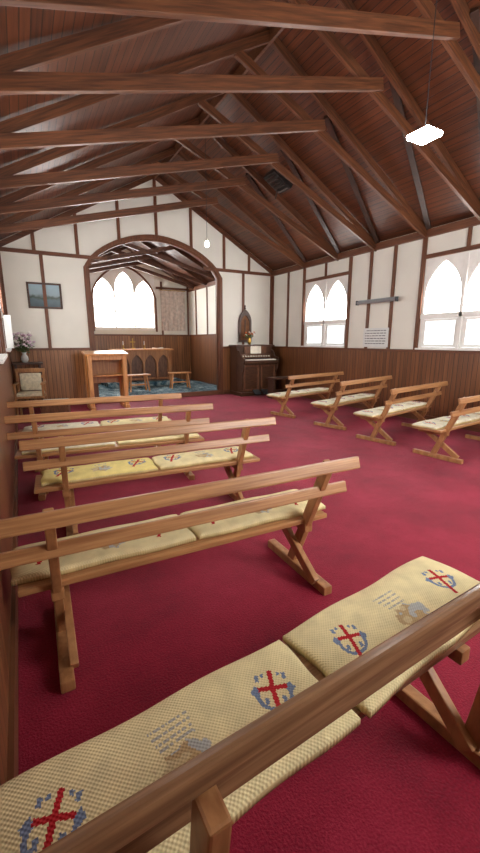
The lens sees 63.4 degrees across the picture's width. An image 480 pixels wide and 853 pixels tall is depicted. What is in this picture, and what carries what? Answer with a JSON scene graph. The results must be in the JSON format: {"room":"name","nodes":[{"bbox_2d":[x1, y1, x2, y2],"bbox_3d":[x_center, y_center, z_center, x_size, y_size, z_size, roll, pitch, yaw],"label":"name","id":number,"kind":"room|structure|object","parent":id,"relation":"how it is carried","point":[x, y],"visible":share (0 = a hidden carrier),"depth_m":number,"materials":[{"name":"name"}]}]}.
{"room":"church","nodes":[
{"label":"church","id":0,"kind":"room"},
{"bbox_2d":[0,175,269,347],"bbox_3d":[-2.063,-3.352,9.772,7.000,5.414,0.140,-7,14,-28],"label":"wall","id":1,"kind":"structure","parent":0,"point":[69,324],"depth_m":8.90,"materials":[{"name":"paint"}]},
{"bbox_2d":[0,255,7,314],"bbox_3d":[-4.956,-2.642,8.176,0.070,1.960,0.030,-7,14,-28],"label":"trim","id":2,"kind":"structure","parent":1,"relation":"attached to","point":[1,271],"depth_m":8.11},
{"bbox_2d":[26,282,62,308],"bbox_3d":[-4.273,-2.860,8.513,0.680,0.540,0.040,-7,14,-28],"label":"framed picture","id":3,"kind":"object","parent":1,"relation":"attached to","point":[34,289],"visible":1,"depth_m":8.50,"materials":[{"name":"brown wood"}]},
{"bbox_2d":[39,255,51,347],"bbox_3d":[-4.275,-2.724,8.547,0.070,1.960,0.030,-7,14,-28],"label":"trim","id":4,"kind":"structure","parent":1,"relation":"attached to","point":[40,256],"depth_m":8.53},
{"bbox_2d":[10,350,89,400],"bbox_3d":[-4.247,-1.113,8.926,1.710,1.310,0.020,-7,14,-28],"label":"trim","id":5,"kind":"structure","parent":1,"relation":"attached to","point":[64,369],"depth_m":8.95,"materials":[{"name":"wood"}]},
{"bbox_2d":[11,348,91,350],"bbox_3d":[-4.245,-1.745,8.773,1.700,0.050,0.045,-7,14,-28],"label":"trim","id":6,"kind":"structure","parent":1,"relation":"attached to","point":[13,349],"depth_m":8.78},
{"bbox_2d":[0,247,106,260],"bbox_3d":[-4.030,-3.750,8.460,2.200,0.080,0.030,-7,14,-28],"label":"trim","id":7,"kind":"structure","parent":1,"relation":"attached to","point":[6,249],"depth_m":8.41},
{"bbox_2d":[73,213,78,253],"bbox_3d":[-3.621,-4.278,8.578,0.070,0.899,0.028,-7,14,-28],"label":"trim","id":8,"kind":"structure","parent":1,"relation":"attached to","point":[74,225],"depth_m":8.59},
{"bbox_2d":[0,175,152,246],"bbox_3d":[-3.507,-4.782,8.530,3.446,1.989,0.030,-7,14,-28],"label":"trim","id":9,"kind":"structure","parent":1,"relation":"attached to","point":[21,234],"depth_m":8.47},
{"bbox_2d":[115,200,120,238],"bbox_3d":[-2.808,-4.825,8.921,0.070,1.020,0.028,-7,14,-28],"label":"trim","id":10,"kind":"structure","parent":1,"relation":"attached to","point":[116,202],"depth_m":8.94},
{"bbox_2d":[83,234,222,403],"bbox_3d":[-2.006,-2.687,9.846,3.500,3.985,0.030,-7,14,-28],"label":"trim","id":11,"kind":"structure","parent":1,"relation":"attached to","point":[150,236],"depth_m":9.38,"materials":[{"name":"wood"}]},
{"bbox_2d":[152,179,157,234],"bbox_3d":[-2.022,-5.259,9.274,0.070,1.334,0.028,-7,14,-28],"label":"trim","id":12,"kind":"structure","parent":1,"relation":"attached to","point":[154,181],"depth_m":9.30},
{"bbox_2d":[189,208,192,247],"bbox_3d":[-1.237,-5.021,9.776,0.070,1.007,0.028,-7,14,-28],"label":"trim","id":13,"kind":"structure","parent":1,"relation":"attached to","point":[190,209],"depth_m":9.77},
{"bbox_2d":[166,390,220,396],"bbox_3d":[-2.009,-0.804,10.268,3.330,0.125,0.030,-7,14,-28],"label":"trim","id":14,"kind":"structure","parent":1,"relation":"attached to","point":[211,392],"depth_m":10.75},
{"bbox_2d":[156,177,271,273],"bbox_3d":[-0.537,-5.140,10.148,3.446,1.989,0.030,-7,14,-28],"label":"trim","id":15,"kind":"structure","parent":1,"relation":"attached to","point":[158,179],"depth_m":10.15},
{"bbox_2d":[222,235,225,268],"bbox_3d":[-0.424,-4.664,10.319,0.070,0.899,0.028,-7,14,-28],"label":"trim","id":16,"kind":"structure","parent":1,"relation":"attached to","point":[222,235],"depth_m":10.31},
{"bbox_2d":[223,348,230,393],"bbox_3d":[0.211,-1.652,11.355,1.680,1.310,0.020,-7,14,-28],"label":"trim","id":17,"kind":"structure","parent":1,"relation":"attached to","point":[226,351],"depth_m":11.02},
{"bbox_2d":[153,0,308,179],"bbox_3d":[0.578,-4.867,4.588,0.040,0.150,10.700,-7,14,-28],"label":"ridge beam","id":18,"kind":"structure","parent":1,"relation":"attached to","point":[255,54],"depth_m":5.59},
{"bbox_2d":[203,267,271,275],"bbox_3d":[-0.005,-4.236,10.653,2.180,0.080,0.030,-7,14,-28],"label":"trim","id":19,"kind":"structure","parent":1,"relation":"attached to","point":[204,268],"depth_m":10.61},
{"bbox_2d":[242,274,244,344],"bbox_3d":[0.091,-3.252,10.926,0.070,1.960,0.030,-7,14,-28],"label":"trim","id":20,"kind":"structure","parent":1,"relation":"attached to","point":[243,275],"depth_m":10.81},
{"bbox_2d":[239,305,251,341],"bbox_3d":[0.143,-2.908,10.991,0.400,1.020,0.060,-7,14,-28],"label":"wooden plaque","id":21,"kind":"object","parent":1,"relation":"attached to","point":[245,323],"visible":0.96,"depth_m":10.99,"materials":[{"name":"brown wood"}]},
{"bbox_2d":[269,276,271,344],"bbox_3d":[0.903,-3.350,11.368,0.070,1.960,0.030,-7,14,-28],"label":"trim","id":22,"kind":"structure","parent":1,"relation":"attached to","point":[270,322],"depth_m":11.35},
{"bbox_2d":[407,0,442,144],"bbox_3d":[1.567,-3.432,3.090,0.200,2.004,0.200,-7,14,-28],"label":"pendant lamp","id":23,"kind":"object","parent":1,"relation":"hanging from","point":[426,134],"visible":1,"depth_m":3.25,"materials":[{"name":"glass"}]},
{"bbox_2d":[407,125,442,144],"bbox_3d":[1.567,-2.471,3.303,0.200,0.035,0.200,-7,14,-28],"label":"diffuser","id":24,"kind":"object","parent":23,"relation":"attached to","point":[426,134],"depth_m":3.27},
{"bbox_2d":[90,249,189,334],"bbox_3d":[-3.662,-3.503,12.672,4.500,4.355,0.100,-7,14,-28],"label":"wall","id":25,"kind":"structure","parent":0,"point":[165,283],"depth_m":12.99,"materials":[{"name":"paint"}]},
{"bbox_2d":[90,263,155,330],"bbox_3d":[-3.717,-4.101,12.493,2.000,2.000,0.065,-7,14,-28],"label":"window","id":26,"kind":"structure","parent":25,"relation":"in","point":[122,300],"depth_m":12.49,"materials":[{"name":"glass"}]},
{"bbox_2d":[91,267,157,331],"bbox_3d":[-3.693,-4.082,12.455,2.080,2.020,0.030,-7,14,-28],"label":"trim","id":27,"kind":"structure","parent":25,"relation":"attached to","point":[130,268],"depth_m":12.48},
{"bbox_2d":[94,334,189,335],"bbox_3d":[-3.626,-2.989,12.721,4.300,0.050,0.045,-7,14,-28],"label":"trim","id":28,"kind":"structure","parent":25,"relation":"attached to","point":[94,334],"depth_m":12.76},
{"bbox_2d":[95,336,190,383],"bbox_3d":[-3.632,-2.235,12.900,4.300,1.540,0.020,-7,14,-28],"label":"trim","id":29,"kind":"structure","parent":25,"relation":"attached to","point":[180,356],"depth_m":13.30,"materials":[{"name":"wood"}]},
{"bbox_2d":[159,289,184,330],"bbox_3d":[-2.276,-3.937,13.227,0.920,1.322,0.024,-7,14,-28],"label":"banner","id":30,"kind":"object","parent":25,"relation":"attached to","point":[172,301],"visible":1,"depth_m":13.22,"materials":[{"name":"fabric"}]},
{"bbox_2d":[156,287,187,290],"bbox_3d":[-2.269,-4.649,13.141,1.180,0.070,0.025,-7,14,-28],"label":"trim","id":31,"kind":"structure","parent":25,"relation":"attached to","point":[164,288],"depth_m":13.12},
{"bbox_2d":[186,287,188,334],"bbox_3d":[-1.815,-4.070,13.529,0.060,1.710,0.025,-7,14,-28],"label":"trim","id":32,"kind":"structure","parent":25,"relation":"attached to","point":[186,287],"depth_m":13.54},
{"bbox_2d":[98,379,216,396],"bbox_3d":[-2.858,-1.100,11.729,4.500,0.170,3.400,-7,14,-28],"label":"floor","id":33,"kind":"structure","parent":0,"point":[104,391],"depth_m":11.17,"materials":[{"name":"blue carpet"}]},
{"bbox_2d":[128,374,150,391],"bbox_3d":[-2.810,-1.203,10.736,0.660,0.469,0.299,-9,15,-34],"label":"wooden stool","id":34,"kind":"object","parent":33,"relation":"on","point":[129,375],"visible":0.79,"depth_m":10.68,"materials":[{"name":"brown wood"}]},
{"bbox_2d":[101,377,184,387],"bbox_3d":[-3.139,-1.444,12.589,2.400,0.130,1.270,-7,14,-28],"label":"step","id":35,"kind":"structure","parent":33,"relation":"on","point":[153,382],"depth_m":12.09,"materials":[{"name":"blue carpet"}]},
{"bbox_2d":[108,348,173,382],"bbox_3d":[-3.092,-1.948,12.287,1.900,0.985,0.640,-7,14,-28],"label":"altar table","id":36,"kind":"object","parent":35,"relation":"on","point":[155,362],"visible":0.71,"depth_m":12.19,"materials":[{"name":"brown wood"}]},
{"bbox_2d":[168,372,191,388],"bbox_3d":[-1.774,-1.365,11.468,0.660,0.469,0.299,-5,14,-23],"label":"wooden stool","id":37,"kind":"object","parent":33,"relation":"on","point":[187,381],"visible":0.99,"depth_m":11.43,"materials":[{"name":"brown wood"}]},
{"bbox_2d":[127,242,214,287],"bbox_3d":[-1.901,-4.896,11.517,2.270,1.175,3.260,-7,14,-28],"label":"ceiling","id":38,"kind":"structure","parent":0,"point":[173,254],"depth_m":11.42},
{"bbox_2d":[189,285,215,334],"bbox_3d":[-0.946,-2.888,12.448,0.100,3.250,3.160,-7,14,-28],"label":"wall","id":39,"kind":"structure","parent":0,"point":[201,293],"depth_m":12.63,"materials":[{"name":"paint"}]},
{"bbox_2d":[188,281,214,291],"bbox_3d":[-1.021,-4.394,12.084,0.060,0.110,3.140,-7,14,-28],"label":"trim","id":40,"kind":"structure","parent":39,"relation":"attached to","point":[212,283],"depth_m":12.38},
{"bbox_2d":[190,336,216,384],"bbox_3d":[-0.999,-2.164,12.579,0.020,1.540,3.120,-7,14,-28],"label":"trim","id":41,"kind":"structure","parent":39,"relation":"attached to","point":[202,348],"depth_m":12.92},
{"bbox_2d":[206,287,207,333],"bbox_3d":[-1.040,-3.697,12.309,0.025,1.510,0.060,-7,14,-28],"label":"trim","id":42,"kind":"structure","parent":39,"relation":"attached to","point":[206,287],"depth_m":12.28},
{"bbox_2d":[0,0,479,270],"bbox_3d":[0.590,-3.999,4.758,7.100,2.019,10.850,-7,14,-28],"label":"ceiling","id":43,"kind":"structure","parent":0,"point":[452,104],"depth_m":5.33,"materials":[{"name":"wood"}]},
{"bbox_2d":[246,173,307,262],"bbox_3d":[0.915,-4.569,8.764,0.090,1.359,2.528,10,16,37],"label":"brace","id":44,"kind":"object","parent":43,"relation":"attached to","point":[251,180],"visible":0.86,"depth_m":8.75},
{"bbox_2d":[264,169,292,198],"bbox_3d":[0.713,-4.520,7.264,0.427,0.413,0.360,-7,14,-28],"label":"ceiling vent","id":45,"kind":"object","parent":43,"relation":"in","point":[273,177],"visible":0.9,"depth_m":7.20,"materials":[{"name":"black metal"}]},
{"bbox_2d":[280,150,340,253],"bbox_3d":[1.500,-4.343,7.741,0.090,1.359,2.528,10,16,37],"label":"brace","id":46,"kind":"object","parent":43,"relation":"attached to","point":[294,170],"visible":0.6,"depth_m":7.75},
{"bbox_2d":[324,115,379,243],"bbox_3d":[2.036,-4.135,6.803,0.090,1.359,2.528,10,16,37],"label":"brace","id":47,"kind":"object","parent":43,"relation":"attached to","point":[328,122],"visible":0.66,"depth_m":6.71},
{"bbox_2d":[388,80,430,229],"bbox_3d":[2.596,-3.917,5.823,0.090,1.359,2.528,10,16,37],"label":"brace","id":48,"kind":"object","parent":43,"relation":"attached to","point":[396,98],"visible":0.73,"depth_m":5.81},
{"bbox_2d":[470,6,479,140],"bbox_3d":[3.093,-3.724,4.953,0.090,1.359,2.528,10,16,37],"label":"brace","id":49,"kind":"object","parent":43,"relation":"attached to","point":[474,12],"visible":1,"depth_m":4.17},
{"bbox_2d":[18,394,479,852],"bbox_3d":[0.578,0.316,5.737,7.000,0.100,10.900,-7,14,-28],"label":"floor","id":50,"kind":"structure","parent":0,"point":[146,633],"depth_m":2.16,"materials":[{"name":"carpet"}]},
{"bbox_2d":[12,362,42,399],"bbox_3d":[-4.564,-0.869,8.459,0.580,1.035,0.480,-7,14,-28],"label":"side table","id":51,"kind":"object","parent":50,"relation":"on","point":[15,364],"visible":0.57,"depth_m":8.29,"materials":[{"name":"brown wood"}]},
{"bbox_2d":[13,332,35,362],"bbox_3d":[-4.592,-1.686,8.259,0.473,0.644,0.475,-7,14,-28],"label":"flower vase","id":52,"kind":"object","parent":51,"relation":"on","point":[24,341],"visible":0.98,"depth_m":8.22,"materials":[{"name":"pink plant"}]},
{"bbox_2d":[12,368,47,414],"bbox_3d":[-4.127,-0.652,7.678,0.540,0.950,0.480,-5,13,-20],"label":"wooden chair","id":53,"kind":"object","parent":50,"relation":"on","point":[28,381],"visible":0.91,"depth_m":7.75,"materials":[{"name":"brown wood"}]},
{"bbox_2d":[40,398,70,422],"bbox_3d":[-3.510,-0.315,7.425,0.480,0.400,0.320,-4,13,-17],"label":"stool","id":54,"kind":"object","parent":50,"relation":"on","point":[61,408],"visible":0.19,"depth_m":7.28,"materials":[{"name":"brown wood"}]},
{"bbox_2d":[7,393,181,471],"bbox_3d":[-1.794,-0.002,5.007,2.000,0.837,0.650,-5,13,-22],"label":"pew","id":55,"kind":"object","parent":50,"relation":"on","point":[74,401],"visible":0.19,"depth_m":4.62,"materials":[{"name":"brown wood"}]},
{"bbox_2d":[22,421,99,431],"bbox_3d":[-2.262,0.003,4.949,0.892,0.048,0.340,-5,13,-22],"label":"cushion","id":56,"kind":"object","parent":55,"relation":"on","point":[88,423],"visible":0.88,"depth_m":4.91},
{"bbox_2d":[100,416,170,425],"bbox_3d":[-1.416,-0.072,5.288,0.912,0.048,0.340,-5,13,-22],"label":"cushion","id":57,"kind":"object","parent":55,"relation":"on","point":[164,418],"visible":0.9,"depth_m":5.22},
{"bbox_2d":[81,350,129,410],"bbox_3d":[-3.009,-1.061,8.778,0.920,1.272,0.580,-7,14,-28],"label":"desk","id":58,"kind":"object","parent":50,"relation":"on","point":[100,366],"visible":0.94,"depth_m":8.76,"materials":[{"name":"brown wood"}]},
{"bbox_2d":[93,374,122,376],"bbox_3d":[-3.009,-1.155,8.757,0.700,0.025,0.340,-7,14,-28],"label":"shelf","id":59,"kind":"object","parent":58,"relation":"attached to","point":[94,375],"depth_m":8.79,"materials":[{"name":"brown wood"}]},
{"bbox_2d":[4,403,212,500],"bbox_3d":[-1.331,0.178,4.197,2.000,0.837,0.650,-5,13,-22],"label":"pew","id":60,"kind":"object","parent":50,"relation":"on","point":[33,418],"visible":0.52,"depth_m":3.89,"materials":[{"name":"brown wood"}]},
{"bbox_2d":[22,442,114,454],"bbox_3d":[-1.799,0.182,4.139,0.892,0.048,0.340,-5,13,-22],"label":"cushion","id":61,"kind":"object","parent":60,"relation":"on","point":[106,443],"visible":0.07,"depth_m":4.01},
{"bbox_2d":[116,433,198,444],"bbox_3d":[-0.953,0.107,4.478,0.912,0.048,0.340,-5,13,-22],"label":"cushion","id":62,"kind":"object","parent":60,"relation":"on","point":[193,435],"visible":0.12,"depth_m":4.33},
{"bbox_2d":[19,417,275,536],"bbox_3d":[-0.717,0.356,3.393,2.000,0.837,0.650,-6,14,-25],"label":"pew","id":63,"kind":"object","parent":50,"relation":"on","point":[60,442],"visible":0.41,"depth_m":3.08,"materials":[{"name":"brown wood"}]},
{"bbox_2d":[41,458,157,486],"bbox_3d":[-1.186,0.366,3.311,0.912,0.048,0.340,-6,14,-25],"label":"cushion","id":64,"kind":"object","parent":63,"relation":"on","point":[80,473],"visible":0.95,"depth_m":3.24,"materials":[{"name":"fabric"}]},
{"bbox_2d":[152,446,252,469],"bbox_3d":[-0.353,0.281,3.692,0.912,0.048,0.340,-6,14,-25],"label":"cushion","id":65,"kind":"object","parent":63,"relation":"on","point":[170,461],"visible":0.91,"depth_m":3.60,"materials":[{"name":"fabric"}]},
{"bbox_2d":[0,456,359,693],"bbox_3d":[-0.258,0.618,2.212,1.840,0.837,0.650,-6,14,-27],"label":"pew","id":66,"kind":"object","parent":50,"relation":"on","point":[48,520],"visible":0.91,"depth_m":1.88,"materials":[{"name":"brown wood"}]},
{"bbox_2d":[10,514,195,585],"bbox_3d":[-0.724,0.632,2.112,0.912,0.048,0.340,-6,14,-27],"label":"cushion","id":67,"kind":"object","parent":66,"relation":"on","point":[40,570],"visible":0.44,"depth_m":2.00,"materials":[{"name":"fabric"}]},
{"bbox_2d":[180,489,324,539],"bbox_3d":[0.093,0.540,2.526,0.912,0.048,0.340,-6,14,-27],"label":"cushion","id":68,"kind":"object","parent":66,"relation":"on","point":[234,524],"visible":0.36,"depth_m":2.38,"materials":[{"name":"fabric"}]},
{"bbox_2d":[229,344,278,396],"bbox_3d":[0.428,-1.597,10.948,1.260,1.380,0.826,-7,14,-28],"label":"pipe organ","id":69,"kind":"object","parent":50,"relation":"on","point":[251,365],"visible":0.95,"depth_m":10.75,"materials":[{"name":"brown wood"}]},
{"bbox_2d":[38,583,479,852],"bbox_3d":[0.265,0.838,1.248,2.160,0.823,0.687,-8,15,-31],"label":"pew","id":70,"kind":"object","parent":50,"relation":"on","point":[194,792],"visible":0.41,"depth_m":0.77,"materials":[{"name":"brown wood"}]},
{"bbox_2d":[0,640,360,852],"bbox_3d":[-0.147,0.849,0.996,0.932,0.042,0.370,-8,15,-33],"label":"cushion","id":71,"kind":"object","parent":70,"relation":"on","point":[45,803],"visible":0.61,"depth_m":0.99,"materials":[{"name":"fabric"}]},
{"bbox_2d":[283,556,479,717],"bbox_3d":[0.639,0.731,1.528,0.932,0.041,0.380,-9,15,-34],"label":"cushion","id":72,"kind":"object","parent":70,"relation":"on","point":[337,635],"visible":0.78,"depth_m":1.47,"materials":[{"name":"fabric"}]},
{"bbox_2d":[266,376,291,397],"bbox_3d":[1.074,-1.053,10.409,0.720,0.550,0.320,-8,15,-31],"label":"bench","id":73,"kind":"object","parent":50,"relation":"on","point":[271,380],"visible":0.65,"depth_m":10.25,"materials":[{"name":"brown wood"}]},
{"bbox_2d":[268,371,343,417],"bbox_3d":[1.398,-0.721,8.250,1.760,0.837,0.650,-11,16,-39],"label":"pew","id":74,"kind":"object","parent":50,"relation":"on","point":[282,400],"visible":0.74,"depth_m":7.90,"materials":[{"name":"brown wood"}]},
{"bbox_2d":[266,391,306,396],"bbox_3d":[0.975,-0.686,8.055,0.892,0.048,0.340,-11,16,-39],"label":"cushion","id":75,"kind":"object","parent":74,"relation":"on","point":[278,394],"visible":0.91,"depth_m":7.90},
{"bbox_2d":[297,387,332,392],"bbox_3d":[1.658,-0.812,8.627,0.892,0.048,0.340,-11,16,-39],"label":"cushion","id":76,"kind":"object","parent":74,"relation":"on","point":[319,389],"visible":0.95,"depth_m":8.52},
{"bbox_2d":[312,375,391,429],"bbox_3d":[2.093,-0.499,7.251,1.760,0.837,0.650,-11,17,-42],"label":"pew","id":77,"kind":"object","parent":50,"relation":"on","point":[383,379],"visible":0.77,"depth_m":6.87,"materials":[{"name":"brown wood"}]},
{"bbox_2d":[311,398,353,405],"bbox_3d":[1.678,-0.461,7.040,0.892,0.048,0.340,-11,17,-42],"label":"cushion","id":78,"kind":"object","parent":77,"relation":"on","point":[327,402],"visible":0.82,"depth_m":6.87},
{"bbox_2d":[341,393,374,400],"bbox_3d":[2.338,-0.593,7.638,0.892,0.048,0.340,-11,17,-42],"label":"cushion","id":79,"kind":"object","parent":77,"relation":"on","point":[360,396],"visible":0.96,"depth_m":7.49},
{"bbox_2d":[355,381,447,445],"bbox_3d":[2.592,-0.278,6.253,1.760,0.837,0.650,-10,16,-38],"label":"pew","id":80,"kind":"object","parent":50,"relation":"on","point":[380,419],"visible":0.76,"depth_m":5.90,"materials":[{"name":"brown wood"}]},
{"bbox_2d":[353,406,402,416],"bbox_3d":[2.165,-0.244,6.066,0.892,0.048,0.340,-10,16,-38],"label":"cushion","id":81,"kind":"object","parent":80,"relation":"on","point":[374,412],"visible":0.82,"depth_m":5.90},
{"bbox_2d":[391,401,426,409],"bbox_3d":[2.860,-0.368,6.624,0.892,0.048,0.340,-10,16,-38],"label":"cushion","id":82,"kind":"object","parent":80,"relation":"on","point":[407,405],"visible":0.94,"depth_m":6.52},
{"bbox_2d":[412,395,479,463],"bbox_3d":[3.157,-0.087,5.390,1.840,0.837,0.650,-9,15,-34],"label":"pew","id":83,"kind":"object","parent":50,"relation":"on","point":[443,433],"visible":0.77,"depth_m":4.95,"materials":[{"name":"brown wood"}]},
{"bbox_2d":[412,416,469,429],"bbox_3d":[2.717,-0.061,5.237,0.892,0.048,0.340,-9,15,-34],"label":"cushion","id":84,"kind":"object","parent":83,"relation":"on","point":[441,422],"visible":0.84,"depth_m":5.11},
{"bbox_2d":[450,412,479,421],"bbox_3d":[3.455,-0.172,5.740,0.892,0.048,0.340,-9,15,-34],"label":"cushion","id":85,"kind":"object","parent":83,"relation":"on","point":[475,416],"visible":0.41,"depth_m":5.51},
{"bbox_2d":[273,216,479,348],"bbox_3d":[3.599,-1.753,7.005,0.120,3.490,10.900,-7,14,-28],"label":"wall","id":86,"kind":"structure","parent":0,"point":[409,255],"depth_m":8.02,"materials":[{"name":"paint"}]},
{"bbox_2d":[271,276,273,344],"bbox_3d":[0.951,-3.347,11.355,0.030,1.960,0.070,-7,14,-28],"label":"trim","id":87,"kind":"structure","parent":86,"relation":"attached to","point":[272,276],"depth_m":11.31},
{"bbox_2d":[286,272,289,345],"bbox_3d":[1.317,-3.205,10.716,0.030,1.960,0.070,-7,14,-28],"label":"trim","id":88,"kind":"structure","parent":86,"relation":"attached to","point":[288,275],"depth_m":10.69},
{"bbox_2d":[301,268,305,345],"bbox_3d":[1.651,-3.075,10.126,0.035,1.960,0.080,-7,14,-28],"label":"trim","id":89,"kind":"structure","parent":86,"relation":"attached to","point":[304,270],"depth_m":10.10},
{"bbox_2d":[301,275,347,347],"bbox_3d":[2.052,-2.756,9.476,0.160,1.620,1.600,-7,14,-28],"label":"window","id":90,"kind":"structure","parent":86,"relation":"in","point":[325,300],"depth_m":9.46,"materials":[{"name":"glass"}]},
{"bbox_2d":[305,271,348,282],"bbox_3d":[2.045,-3.561,9.294,0.035,0.070,1.540,-7,14,-28],"label":"trim","id":91,"kind":"structure","parent":86,"relation":"attached to","point":[346,272],"depth_m":9.22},
{"bbox_2d":[344,256,352,347],"bbox_3d":[2.440,-2.768,8.745,0.035,1.960,0.080,-7,14,-28],"label":"trim","id":92,"kind":"structure","parent":86,"relation":"attached to","point":[351,257],"depth_m":8.72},
{"bbox_2d":[364,251,373,347],"bbox_3d":[2.729,-2.657,8.243,0.030,1.960,0.070,-7,14,-28],"label":"trim","id":93,"kind":"structure","parent":86,"relation":"attached to","point":[372,252],"depth_m":8.17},
{"bbox_2d":[272,348,479,424],"bbox_3d":[3.538,-0.730,7.197,0.020,1.310,10.700,-7,14,-28],"label":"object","id":94,"kind":"structure","parent":86,"relation":"attached to","point":[407,369],"depth_m":7.88,"materials":[{"name":"wood"}]},
{"bbox_2d":[272,217,479,275],"bbox_3d":[3.520,-3.364,6.603,0.060,0.130,10.700,-7,14,-28],"label":"trim","id":95,"kind":"structure","parent":86,"relation":"attached to","point":[473,221],"depth_m":7.53,"materials":[{"name":"wood"}]},
{"bbox_2d":[272,346,479,353],"bbox_3d":[3.527,-1.363,7.050,0.045,0.050,10.700,-7,14,-28],"label":"trim","id":96,"kind":"structure","parent":86,"relation":"attached to","point":[326,348],"depth_m":7.84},
{"bbox_2d":[363,328,388,346],"bbox_3d":[2.852,-1.868,8.171,0.046,0.390,0.660,-7,14,-28],"label":"notice board","id":97,"kind":"object","parent":86,"relation":"attached to","point":[372,337],"visible":1,"depth_m":8.14,"materials":[{"name":"paper"}]},
{"bbox_2d":[356,296,398,304],"bbox_3d":[2.814,-2.566,7.960,0.168,0.095,1.040,-7,14,-28],"label":"wall heater","id":98,"kind":"object","parent":86,"relation":"attached to","point":[388,299],"visible":1,"depth_m":7.87,"materials":[{"name":"metal"}]},
{"bbox_2d":[276,388,479,431],"bbox_3d":[3.521,-0.147,7.317,0.022,0.120,10.700,-7,14,-28],"label":"baseboard","id":99,"kind":"structure","parent":86,"relation":"attached to","point":[476,428],"depth_m":7.73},
{"bbox_2d":[386,245,397,348],"bbox_3d":[3.022,-2.544,7.731,0.030,1.960,0.070,-7,14,-28],"label":"trim","id":100,"kind":"structure","parent":86,"relation":"attached to","point":[395,246],"depth_m":7.69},
{"bbox_2d":[413,238,427,348],"bbox_3d":[3.332,-2.422,7.185,0.035,1.960,0.080,-7,14,-28],"label":"trim","id":101,"kind":"structure","parent":86,"relation":"attached to","point":[425,241],"depth_m":7.16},
{"bbox_2d":[415,249,479,350],"bbox_3d":[3.733,-2.104,6.535,0.160,1.620,1.600,-7,14,-28],"label":"window","id":102,"kind":"structure","parent":86,"relation":"in","point":[450,311],"depth_m":6.74,"materials":[{"name":"glass"}]},
{"bbox_2d":[425,244,479,258],"bbox_3d":[3.726,-2.909,6.352,0.035,0.070,1.540,-7,14,-28],"label":"trim","id":103,"kind":"structure","parent":86,"relation":"attached to","point":[476,246],"depth_m":6.56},
{"bbox_2d":[466,226,472,245],"bbox_3d":[3.728,-3.085,6.315,0.030,0.290,0.060,-7,14,-28],"label":"trim","id":104,"kind":"structure","parent":86,"relation":"attached to","point":[470,229],"depth_m":6.30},
{"bbox_3d":[-2.444,-1.023,3.713,0.120,3.490,10.900,-7,14,-28],"label":"wall","id":105,"kind":"structure","parent":0,"visible":0},
{"bbox_2d":[0,287,6,347],"bbox_3d":[-4.184,-2.333,6.780,0.035,1.960,0.080,-7,14,-28],"label":"trim","id":106,"kind":"structure","parent":105,"relation":"attached to","point":[1,303],"depth_m":6.81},
{"bbox_2d":[0,305,13,351],"bbox_3d":[-3.774,-2.016,6.135,0.210,1.620,1.600,-7,14,-28],"label":"window","id":107,"kind":"structure","parent":105,"relation":"in","point":[7,349],"depth_m":6.06,"materials":[{"name":"glass"}]},
{"bbox_2d":[0,352,15,785],"bbox_3d":[-2.383,-0.015,3.972,0.020,1.310,10.700,-7,14,-28],"label":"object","id":108,"kind":"structure","parent":105,"relation":"attached to","point":[7,447],"depth_m":2.19,"materials":[{"name":"wood"}]},
{"bbox_2d":[7,414,17,780],"bbox_3d":[-2.366,0.564,4.109,0.022,0.120,10.700,-7,14,-28],"label":"baseboard","id":109,"kind":"structure","parent":105,"relation":"attached to","point":[12,751],"depth_m":1.66,"materials":[{"name":"wood"}]},
{"bbox_2d":[0,146,304,268],"bbox_3d":[-1.285,-4.640,8.057,6.851,2.050,0.105,-7,14,-28],"label":"roof truss","id":110,"kind":"object","parent":105,"relation":"attached to","point":[9,224],"visible":0.74,"depth_m":7.78,"materials":[{"name":"wood"}]},
{"bbox_2d":[0,117,338,260],"bbox_3d":[-0.700,-4.413,7.034,6.851,2.050,0.105,-7,14,-28],"label":"roof truss","id":111,"kind":"object","parent":105,"relation":"attached to","point":[8,203],"visible":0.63,"depth_m":6.73,"materials":[{"name":"wood"}]},
{"bbox_2d":[0,93,376,251],"bbox_3d":[-0.164,-4.205,6.096,6.851,2.050,0.105,-7,14,-28],"label":"roof truss","id":112,"kind":"object","parent":105,"relation":"attached to","point":[9,177],"visible":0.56,"depth_m":5.71,"materials":[{"name":"wood"}]},
{"bbox_2d":[0,30,426,238],"bbox_3d":[0.396,-3.987,5.116,6.851,2.050,0.105,-7,14,-28],"label":"roof truss","id":113,"kind":"object","parent":105,"relation":"attached to","point":[12,137],"visible":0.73,"depth_m":4.70,"materials":[{"name":"wood"}]},
{"bbox_2d":[0,0,479,220],"bbox_3d":[0.893,-3.795,4.246,6.851,2.050,0.105,-7,14,-28],"label":"roof truss","id":114,"kind":"object","parent":105,"relation":"attached to","point":[13,78],"visible":0.93,"depth_m":3.58,"materials":[{"name":"wood"}]},
{"bbox_2d":[0,0,479,99],"bbox_3d":[1.346,-3.619,3.454,6.851,2.050,0.105,-7,14,-28],"label":"roof truss","id":115,"kind":"object","parent":105,"relation":"attached to","point":[247,12],"visible":1,"depth_m":3.00,"materials":[{"name":"wood"}]},
{"bbox_3d":[-4.789,-2.424,10.355,0.100,3.250,3.160,-7,14,-28],"label":"wall","id":116,"kind":"structure","parent":0,"visible":0},
{"bbox_2d":[89,246,194,288],"bbox_3d":[-3.345,-4.903,11.780,4.347,1.171,0.150,-7,14,-28],"label":"roof truss","id":117,"kind":"object","parent":116,"relation":"attached to","point":[184,282],"visible":0.38,"depth_m":11.96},
{"bbox_2d":[89,242,207,284],"bbox_3d":[-2.858,-4.714,10.928,4.347,1.171,0.150,-7,14,-28],"label":"roof truss","id":118,"kind":"object","parent":116,"relation":"attached to","point":[196,278],"visible":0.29,"depth_m":11.01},
{"bbox_2d":[92,243,214,278],"bbox_3d":[-2.370,-4.525,10.075,4.347,1.171,0.150,-7,14,-28],"label":"roof truss","id":119,"kind":"object","parent":116,"relation":"attached to","point":[140,251],"visible":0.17,"depth_m":10.25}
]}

